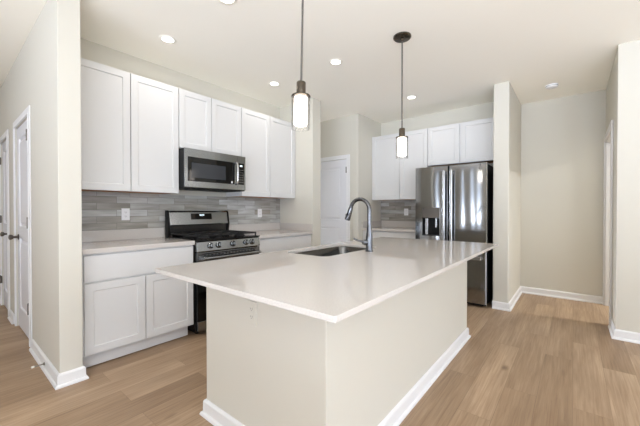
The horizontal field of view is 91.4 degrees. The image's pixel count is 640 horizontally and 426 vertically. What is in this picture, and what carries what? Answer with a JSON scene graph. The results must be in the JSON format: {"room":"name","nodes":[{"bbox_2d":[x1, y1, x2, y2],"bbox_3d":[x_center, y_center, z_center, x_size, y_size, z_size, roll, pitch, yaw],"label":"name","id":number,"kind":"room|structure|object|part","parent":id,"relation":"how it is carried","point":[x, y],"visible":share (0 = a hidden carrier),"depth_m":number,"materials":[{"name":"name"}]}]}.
{"room":"kitchen","nodes":[
{"label":"kitchen","id":0,"kind":"room"},
{"bbox_2d":[0,0,82,372],"bbox_3d":[-3.202,-0.199,3.360,3.790,2.743,0.130,0,1,39],"label":"wall","id":1,"kind":"structure","parent":0,"point":[45,75],"depth_m":2.22,"materials":[{"name":"grey paint"}]},
{"bbox_2d":[0,129,9,315],"bbox_3d":[-3.784,0.114,3.741,0.742,2.111,0.111,0,1,39],"label":"door","id":2,"kind":"structure","parent":1,"relation":"in","point":[5,145],"depth_m":3.80,"materials":[{"name":"white paint"}]},
{"bbox_2d":[8,105,31,347],"bbox_3d":[-2.857,0.121,2.988,0.894,2.111,0.111,0,1,39],"label":"door","id":3,"kind":"structure","parent":1,"relation":"in","point":[24,237],"depth_m":3.03,"materials":[{"name":"white paint"}]},
{"bbox_3d":[-3.114,0.244,3.175,0.062,0.062,0.076,0,1,39],"label":"knob","id":4,"kind":"part","parent":3,"relation":"part of","materials":[{"name":"silver metal"}]},
{"bbox_2d":[0,300,88,389],"bbox_3d":[-3.191,1.127,3.364,3.818,0.092,0.187,0,1,39],"label":"baseboard","id":5,"kind":"structure","parent":1,"relation":"attached to","point":[58,380],"depth_m":2.21,"materials":[{"name":"white paint"}]},
{"bbox_2d":[80,38,279,236],"bbox_3d":[-1.473,-0.202,3.720,0.120,2.743,2.609,0,1,39],"label":"wall","id":6,"kind":"structure","parent":0,"point":[91,51],"depth_m":3.44,"materials":[{"name":"grey paint"}]},
{"bbox_2d":[81,58,178,193],"bbox_3d":[-1.834,-0.729,2.908,0.329,1.065,0.895,0,1,39],"label":"upper cabinet","id":7,"kind":"object","parent":6,"relation":"attached to","point":[130,130],"visible":0.8,"depth_m":2.79,"materials":[{"name":"white wood"}]},
{"bbox_3d":[-1.853,-0.726,2.640,0.019,1.062,0.449,0,1,39],"label":"cabinet door","id":8,"kind":"part","parent":7,"relation":"part of","materials":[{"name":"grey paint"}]},
{"bbox_3d":[-1.570,-0.729,2.987,0.019,1.062,0.435,0,1,39],"label":"cabinet door","id":9,"kind":"part","parent":7,"relation":"part of","materials":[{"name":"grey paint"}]},
{"bbox_2d":[82,191,279,230],"bbox_3d":[-1.422,-0.025,3.682,0.008,0.355,2.603,0,1,39],"label":"backsplash","id":10,"kind":"structure","parent":6,"relation":"attached to","point":[100,210],"depth_m":3.28,"materials":[{"name":"grey tile"}]},
{"bbox_2d":[121,208,129,219],"bbox_3d":[-1.909,0.012,3.069,0.008,0.116,0.072,0,1,39],"label":"outlet","id":11,"kind":"object","parent":10,"relation":"attached to","point":[125,212],"visible":1,"depth_m":3.07,"materials":[{"name":"white plastic"}]},
{"bbox_2d":[258,209,261,216],"bbox_3d":[-0.844,0.000,4.380,0.008,0.116,0.072,0,1,39],"label":"outlet","id":12,"kind":"object","parent":10,"relation":"attached to","point":[259,210],"visible":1,"depth_m":4.38,"materials":[{"name":"white plastic"}]},
{"bbox_2d":[178,88,240,155],"bbox_3d":[-1.310,-0.967,3.552,0.329,0.601,0.762,0,1,39],"label":"upper cabinet","id":13,"kind":"object","parent":6,"relation":"attached to","point":[205,123],"visible":0.73,"depth_m":3.40,"materials":[{"name":"white wood"}]},
{"bbox_3d":[-1.315,-0.964,3.299,0.019,0.598,0.359,0,1,39],"label":"cabinet door","id":14,"kind":"part","parent":13,"relation":"part of","materials":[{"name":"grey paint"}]},
{"bbox_2d":[179,147,244,191],"bbox_3d":[-1.254,-0.451,3.495,0.479,0.404,0.738,0,1,39],"label":"microwave","id":15,"kind":"object","parent":13,"relation":"attached to","point":[199,170],"visible":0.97,"depth_m":3.32,"materials":[{"name":"silver metal"}]},
{"bbox_3d":[-1.149,-0.446,3.334,0.010,0.245,0.552,0,1,39],"label":"door glass","id":16,"kind":"part","parent":15,"relation":"part of","materials":[{"name":"black glass"}]},
{"bbox_3d":[-0.941,-0.451,3.543,0.053,0.266,0.023,0,1,39],"label":"door handle","id":17,"kind":"part","parent":15,"relation":"part of","materials":[{"name":"silver metal"}]},
{"bbox_3d":[-0.918,-0.449,3.617,0.010,0.245,0.085,0,1,39],"label":"control panel","id":18,"kind":"part","parent":15,"relation":"part of","materials":[{"name":"black glass"}]},
{"bbox_3d":[-1.074,-0.967,3.595,0.019,0.598,0.392,0,1,39],"label":"cabinet door","id":19,"kind":"part","parent":13,"relation":"part of","materials":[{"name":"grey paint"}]},
{"bbox_2d":[226,107,294,198],"bbox_3d":[-0.771,-0.741,4.217,0.329,1.065,0.940,0,1,39],"label":"upper cabinet","id":20,"kind":"object","parent":6,"relation":"attached to","point":[267,142],"visible":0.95,"depth_m":4.08,"materials":[{"name":"white wood"}]},
{"bbox_3d":[-0.805,-0.738,3.929,0.019,1.062,0.446,0,1,39],"label":"cabinet door","id":21,"kind":"part","parent":20,"relation":"part of","materials":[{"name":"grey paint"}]},
{"bbox_3d":[-0.515,-0.741,4.286,0.019,1.062,0.461,0,1,39],"label":"cabinet door","id":22,"kind":"part","parent":20,"relation":"part of","materials":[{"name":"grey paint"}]},
{"bbox_2d":[280,98,320,246],"bbox_3d":[-1.488,-0.219,5.525,3.720,2.743,0.173,0,1,39],"label":"wall","id":23,"kind":"structure","parent":0,"point":[305,208],"depth_m":4.38,"materials":[{"name":"grey paint"}]},
{"bbox_2d":[0,0,639,122],"bbox_3d":[-0.141,-1.608,1.001,12.100,0.120,10.000,0,1,39],"label":"ceiling","id":24,"kind":"structure","parent":0,"point":[455,54],"depth_m":2.90,"materials":[{"name":"white paint"}]},
{"bbox_2d":[159,35,176,43],"bbox_3d":[-1.369,-1.561,2.812,0.148,0.008,0.148,0,1,39],"label":"recessed light","id":25,"kind":"object","parent":24,"relation":"in","point":[169,39],"visible":1,"depth_m":2.80,"materials":[{"name":"white paint"}]},
{"bbox_2d":[218,0,236,4],"bbox_3d":[-0.677,-1.556,2.269,0.148,0.008,0.148,0,1,39],"label":"recessed light","id":26,"kind":"object","parent":24,"relation":"in","point":[227,2],"visible":1,"depth_m":2.30,"materials":[{"name":"white paint"}]},
{"bbox_2d":[268,81,279,85],"bbox_3d":[-0.554,-1.570,3.799,0.148,0.008,0.148,0,1,39],"label":"recessed light","id":27,"kind":"object","parent":24,"relation":"in","point":[272,83],"visible":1,"depth_m":3.78,"materials":[{"name":"white paint"}]},
{"bbox_2d":[291,0,310,126],"bbox_3d":[-0.101,-1.013,1.756,0.156,1.084,0.156,2,1,39],"label":"pendant light","id":28,"kind":"object","parent":24,"relation":"hanging from","point":[300,96],"visible":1,"depth_m":1.73,"materials":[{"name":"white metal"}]},
{"bbox_2d":[294,95,307,126],"bbox_3d":[-0.109,-0.571,1.760,0.076,0.164,0.076,2,1,39],"label":"diffuser","id":29,"kind":"object","parent":28,"relation":"attached to","point":[300,101],"depth_m":1.73,"materials":[{"name":"white glass"}]},
{"bbox_3d":[-0.098,-1.123,1.755,0.012,0.784,0.012,2,1,39],"label":"rod","id":30,"kind":"part","parent":28,"relation":"part of","materials":[{"name":"grey"}]},
{"bbox_2d":[329,58,342,64],"bbox_3d":[0.165,-1.565,3.241,0.148,0.008,0.148,0,1,39],"label":"recessed light","id":31,"kind":"object","parent":24,"relation":"in","point":[336,61],"visible":1,"depth_m":3.22,"materials":[{"name":"white paint"}]},
{"bbox_2d":[393,32,410,156],"bbox_3d":[0.729,-1.025,2.774,0.156,1.078,0.156,0,1,39],"label":"pendant light","id":32,"kind":"object","parent":24,"relation":"hanging from","point":[401,37],"visible":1,"depth_m":2.76,"materials":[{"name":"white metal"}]},
{"bbox_3d":[0.729,-1.134,2.773,0.012,0.779,0.012,0,1,39],"label":"rod","id":33,"kind":"part","parent":32,"relation":"part of","materials":[{"name":"grey"}]},
{"bbox_2d":[398,137,405,156],"bbox_3d":[0.729,-0.585,2.779,0.076,0.164,0.076,0,1,39],"label":"diffuser","id":34,"kind":"object","parent":32,"relation":"attached to","point":[401,140],"depth_m":2.75,"materials":[{"name":"white glass"}]},
{"bbox_2d":[406,95,416,98],"bbox_3d":[1.247,-1.575,4.255,0.148,0.008,0.148,0,1,39],"label":"recessed light","id":35,"kind":"object","parent":24,"relation":"in","point":[410,96],"visible":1,"depth_m":4.25,"materials":[{"name":"white paint"}]},
{"bbox_2d":[545,83,558,89],"bbox_3d":[2.856,-1.554,3.850,0.132,0.041,0.132,0,1,39],"label":"smoke detector","id":36,"kind":"object","parent":24,"relation":"attached to","point":[553,85],"visible":1,"depth_m":3.81,"materials":[{"name":"white plastic"}]},
{"bbox_2d":[0,293,639,425],"bbox_3d":[-0.141,1.244,1.028,12.100,0.100,10.000,0,1,39],"label":"floor","id":37,"kind":"structure","parent":0,"point":[545,361],"depth_m":2.19,"materials":[{"name":"brown wood"}]},
{"bbox_2d":[82,245,193,367],"bbox_3d":[-1.721,0.740,2.824,0.624,0.876,0.885,0,1,39],"label":"base cabinet","id":38,"kind":"object","parent":37,"relation":"on","point":[128,307],"visible":0.84,"depth_m":2.56,"materials":[{"name":"white wood"}]},
{"bbox_3d":[-1.613,0.796,2.478,0.019,0.534,0.424,0,1,39],"label":"cabinet door","id":39,"kind":"part","parent":38,"relation":"part of","materials":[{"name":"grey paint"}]},
{"bbox_3d":[-1.478,0.415,2.640,0.019,0.195,0.852,0,1,39],"label":"drawer","id":40,"kind":"part","parent":38,"relation":"part of","materials":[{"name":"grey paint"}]},
{"bbox_2d":[82,228,194,254],"bbox_3d":[-1.715,0.232,2.816,0.646,0.140,0.889,0,1,39],"label":"countertop","id":41,"kind":"structure","parent":38,"relation":"on","point":[96,241],"depth_m":2.88,"materials":[{"name":"white stone"}]},
{"bbox_3d":[-1.342,0.793,2.811,0.019,0.534,0.422,0,1,39],"label":"cabinet door","id":42,"kind":"part","parent":38,"relation":"part of","materials":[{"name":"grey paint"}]},
{"bbox_2d":[165,210,260,333],"bbox_3d":[-1.149,0.572,3.429,0.722,1.200,0.758,0,1,39],"label":"range","id":43,"kind":"object","parent":37,"relation":"on","point":[211,234],"visible":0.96,"depth_m":3.32,"materials":[{"name":"silver metal"}]},
{"bbox_3d":[-0.937,1.082,3.261,0.038,0.093,0.734,0,1,39],"label":"storage drawer","id":44,"kind":"part","parent":43,"relation":"part of","materials":[{"name":"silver metal"}]},
{"bbox_2d":[168,234,259,241],"bbox_3d":[-1.150,0.260,3.427,0.600,0.014,0.756,0,1,39],"label":"cooktop","id":45,"kind":"object","parent":43,"relation":"in","point":[235,237],"depth_m":3.24,"materials":[{"name":"black metal"}]},
{"bbox_2d":[188,245,251,332],"bbox_3d":[-1.191,0.704,3.464,0.615,0.875,0.758,0,1,39],"label":"oven","id":46,"kind":"object","parent":43,"relation":"in","point":[194,328],"depth_m":2.98,"materials":[{"name":"black metal"}]},
{"bbox_3d":[-0.936,0.744,3.257,0.040,0.570,0.750,0,1,39],"label":"oven door","id":47,"kind":"part","parent":43,"relation":"part of","materials":[{"name":"black glass"}]},
{"bbox_3d":[-0.935,0.418,3.254,0.042,0.080,0.750,0,1,39],"label":"door rail","id":48,"kind":"part","parent":43,"relation":"part of","materials":[{"name":"silver metal"}]},
{"bbox_3d":[-0.935,0.320,3.252,0.044,0.102,0.756,0,1,39],"label":"control panel","id":49,"kind":"part","parent":43,"relation":"part of","materials":[{"name":"silver metal"}]},
{"bbox_3d":[-0.894,0.432,3.220,0.066,0.025,0.688,0,1,39],"label":"oven handle","id":50,"kind":"part","parent":43,"relation":"part of","materials":[{"name":"silver metal"}]},
{"bbox_2d":[259,234,310,253],"bbox_3d":[-0.655,0.728,4.136,0.624,0.876,0.936,0,1,39],"label":"base cabinet","id":51,"kind":"object","parent":37,"relation":"on","point":[267,245],"visible":0.05,"depth_m":3.90,"materials":[{"name":"white"}]},
{"bbox_2d":[229,223,312,238],"bbox_3d":[-0.649,0.220,4.128,0.646,0.140,0.941,0,1,39],"label":"countertop","id":52,"kind":"structure","parent":51,"relation":"on","point":[265,230],"depth_m":4.27,"materials":[{"name":"white stone"}]},
{"bbox_2d":[200,261,470,425],"bbox_3d":[0.361,0.740,2.398,0.952,0.882,2.225,0,1,39],"label":"kitchen island","id":53,"kind":"object","parent":37,"relation":"on","point":[372,366],"visible":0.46,"depth_m":1.61,"materials":[{"name":"grey paint"}]},
{"bbox_2d":[247,300,256,325],"bbox_3d":[-0.341,0.499,1.564,0.072,0.116,0.008,0,1,39],"label":"outlet","id":54,"kind":"object","parent":53,"relation":"attached to","point":[251,305],"visible":1,"depth_m":1.56,"materials":[{"name":"grey paint"}]},
{"bbox_2d":[155,237,497,322],"bbox_3d":[0.370,0.290,2.204,1.158,0.020,2.461,0,1,39],"label":"island countertop","id":55,"kind":"structure","parent":53,"relation":"on","point":[335,288],"depth_m":1.48,"materials":[{"name":"white stone"}]},
{"bbox_2d":[296,246,365,255],"bbox_3d":[0.113,0.400,2.402,0.416,0.201,0.751,0,1,39],"label":"sink","id":56,"kind":"object","parent":55,"relation":"in","point":[332,251],"visible":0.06,"depth_m":2.68,"materials":[{"name":"grey metal"}]},
{"bbox_2d":[345,197,372,251],"bbox_3d":[0.269,0.081,2.309,0.241,0.396,0.116,0,1,39],"label":"faucet","id":57,"kind":"object","parent":55,"relation":"on","point":[368,241],"visible":1,"depth_m":2.26,"materials":[{"name":"grey metal"}]},
{"bbox_3d":[0.298,-0.016,2.322,0.186,0.201,0.030,0,1,39],"label":"spout","id":58,"kind":"part","parent":57,"relation":"part of","materials":[{"name":"grey metal"}]},
{"bbox_3d":[0.292,0.207,2.262,0.103,0.056,0.045,0,1,-11],"label":"lever handle","id":59,"kind":"part","parent":57,"relation":"part of","materials":[{"name":"grey metal"}]},
{"bbox_3d":[0.361,1.136,2.402,0.952,0.092,2.225,0,1,39],"label":"island baseboard","id":60,"kind":"part","parent":53,"relation":"part of","materials":[{"name":"white paint"}]},
{"bbox_2d":[363,230,414,238],"bbox_3d":[1.251,0.719,5.042,0.923,0.876,0.624,0,1,39],"label":"base cabinet","id":61,"kind":"object","parent":37,"relation":"on","point":[375,234],"visible":0.03,"depth_m":4.78,"materials":[{"name":"white"}]},
{"bbox_2d":[362,221,414,232],"bbox_3d":[1.245,0.211,5.029,0.930,0.140,0.644,0,1,39],"label":"countertop","id":62,"kind":"structure","parent":61,"relation":"on","point":[390,226],"depth_m":5.20,"materials":[{"name":"white stone"}]},
{"bbox_2d":[415,162,492,305],"bbox_3d":[1.894,0.267,4.339,0.895,1.794,0.860,0,1,39],"label":"refrigerator","id":63,"kind":"object","parent":37,"relation":"on","point":[453,202],"visible":0.68,"depth_m":3.97,"materials":[{"name":"silver metal"}]},
{"bbox_3d":[1.494,-0.004,4.205,0.233,0.138,0.013,0,1,39],"label":"dispenser panel","id":64,"kind":"part","parent":63,"relation":"part of","materials":[{"name":"silver metal"}]},
{"bbox_3d":[1.512,-0.079,4.224,0.444,1.077,0.064,0,1,39],"label":"door","id":65,"kind":"part","parent":63,"relation":"part of","materials":[{"name":"silver metal"}]},
{"bbox_3d":[1.613,-0.081,4.062,0.032,0.935,0.072,0,1,39],"label":"door handle","id":66,"kind":"part","parent":63,"relation":"part of","materials":[{"name":"silver metal"}]},
{"bbox_3d":[1.684,-0.081,4.004,0.032,0.935,0.072,0,1,39],"label":"door handle","id":67,"kind":"part","parent":63,"relation":"part of","materials":[{"name":"silver metal"}]},
{"bbox_3d":[1.863,-0.076,3.939,0.444,1.077,0.064,0,1,39],"label":"door","id":68,"kind":"part","parent":63,"relation":"part of","materials":[{"name":"silver metal"}]},
{"bbox_3d":[1.647,0.550,4.037,0.795,0.048,0.076,0,1,39],"label":"drawer handle","id":69,"kind":"part","parent":63,"relation":"part of","materials":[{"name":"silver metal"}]},
{"bbox_3d":[1.687,0.793,4.089,0.895,0.645,0.064,0,1,39],"label":"freezer drawer","id":70,"kind":"part","parent":63,"relation":"part of","materials":[{"name":"silver metal"}]},
{"bbox_2d":[321,115,351,240],"bbox_3d":[-0.887,-0.226,6.272,3.710,2.743,0.120,0,1,39],"label":"wall","id":71,"kind":"structure","parent":0,"point":[336,134],"depth_m":5.21,"materials":[{"name":"grey paint"}]},
{"bbox_2d":[321,154,349,244],"bbox_3d":[0.136,0.099,5.356,0.894,2.111,0.111,0,1,39],"label":"door","id":72,"kind":"structure","parent":71,"relation":"in","point":[335,175],"depth_m":5.28,"materials":[{"name":"white paint"}]},
{"bbox_2d":[352,114,380,240],"bbox_3d":[0.801,-0.217,5.313,0.120,2.743,0.760,0,1,39],"label":"wall","id":73,"kind":"structure","parent":0,"point":[364,128],"depth_m":5.07,"materials":[{"name":"grey paint"}]},
{"bbox_2d":[381,102,493,200],"bbox_3d":[1.815,-0.215,5.056,2.018,2.743,0.120,0,1,39],"label":"wall","id":74,"kind":"structure","parent":0,"point":[486,110],"depth_m":4.89,"materials":[{"name":"grey paint"}]},
{"bbox_2d":[381,200,414,220],"bbox_3d":[1.448,-0.039,5.273,0.930,0.355,0.008,0,1,39],"label":"backsplash","id":75,"kind":"structure","parent":74,"relation":"attached to","point":[391,210],"depth_m":5.36,"materials":[{"name":"grey tile"}]},
{"bbox_2d":[372,128,429,200],"bbox_3d":[1.355,-0.749,5.135,0.951,1.065,0.329,0,1,39],"label":"upper cabinet","id":76,"kind":"object","parent":74,"relation":"attached to","point":[393,176],"visible":0.74,"depth_m":5.03,"materials":[{"name":"white wood"}]},
{"bbox_3d":[1.081,-0.749,5.157,0.494,1.062,0.019,0,1,39],"label":"cabinet door","id":77,"kind":"part","parent":76,"relation":"part of","materials":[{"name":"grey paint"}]},
{"bbox_3d":[1.451,-0.746,4.857,0.446,1.062,0.019,0,1,39],"label":"cabinet door","id":78,"kind":"part","parent":76,"relation":"part of","materials":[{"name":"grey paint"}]},
{"bbox_2d":[428,117,493,166],"bbox_3d":[2.083,-0.992,4.541,0.919,0.569,0.329,0,1,39],"label":"upper cabinet","id":79,"kind":"object","parent":74,"relation":"attached to","point":[469,142],"visible":0.85,"depth_m":4.40,"materials":[{"name":"white wood"}]},
{"bbox_3d":[1.803,-0.992,4.568,0.446,0.566,0.019,0,1,39],"label":"cabinet door","id":80,"kind":"part","parent":79,"relation":"part of","materials":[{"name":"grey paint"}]},
{"bbox_3d":[2.167,-0.989,4.272,0.444,0.566,0.019,0,1,39],"label":"cabinet door","id":81,"kind":"part","parent":79,"relation":"part of","materials":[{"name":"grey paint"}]},
{"bbox_2d":[493,81,520,302],"bbox_3d":[2.530,-0.207,4.202,0.169,2.743,1.085,0,1,39],"label":"wall pillar","id":82,"kind":"structure","parent":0,"point":[507,107],"depth_m":3.81,"materials":[{"name":"grey paint"}]},
{"bbox_2d":[492,286,521,311],"bbox_3d":[2.532,1.119,4.194,0.198,0.092,1.114,0,1,39],"label":"baseboard","id":83,"kind":"structure","parent":82,"relation":"attached to","point":[498,305],"depth_m":3.81,"materials":[{"name":"white paint"}]},
{"bbox_2d":[520,89,605,295],"bbox_3d":[5.084,-0.195,2.903,5.772,2.743,0.120,0,1,39],"label":"wall","id":84,"kind":"structure","parent":0,"point":[562,139],"depth_m":4.26,"materials":[{"name":"grey paint"}]},
{"bbox_2d":[521,286,602,303],"bbox_3d":[3.282,1.118,4.283,0.913,0.092,0.028,0,1,39],"label":"baseboard","id":85,"kind":"structure","parent":84,"relation":"attached to","point":[529,290],"depth_m":4.25,"materials":[{"name":"white paint"}]},
{"bbox_2d":[605,50,616,322],"bbox_3d":[3.292,-0.200,3.463,0.120,2.743,1.270,0,1,39],"label":"wall","id":86,"kind":"structure","parent":0,"point":[611,86],"depth_m":3.16,"materials":[{"name":"grey paint"}]},
{"bbox_2d":[602,120,612,324],"bbox_3d":[3.364,0.106,3.568,0.138,2.130,1.019,0,1,39],"label":"door frame","id":87,"kind":"structure","parent":86,"relation":"attached to","point":[608,138],"depth_m":3.92,"materials":[{"name":"white paint"}]},
{"bbox_2d":[614,39,639,332],"bbox_3d":[4.627,-0.181,1.483,4.690,2.743,0.120,0,1,39],"label":"wall","id":88,"kind":"structure","parent":0,"point":[627,196],"depth_m":2.87,"materials":[{"name":"grey paint"}]},
{"bbox_2d":[608,318,639,343],"bbox_3d":[4.686,1.143,1.590,4.718,0.092,0.398,0,1,39],"label":"baseboard","id":89,"kind":"structure","parent":88,"relation":"attached to","point":[628,336],"depth_m":2.88,"materials":[{"name":"white paint"}]}
]}

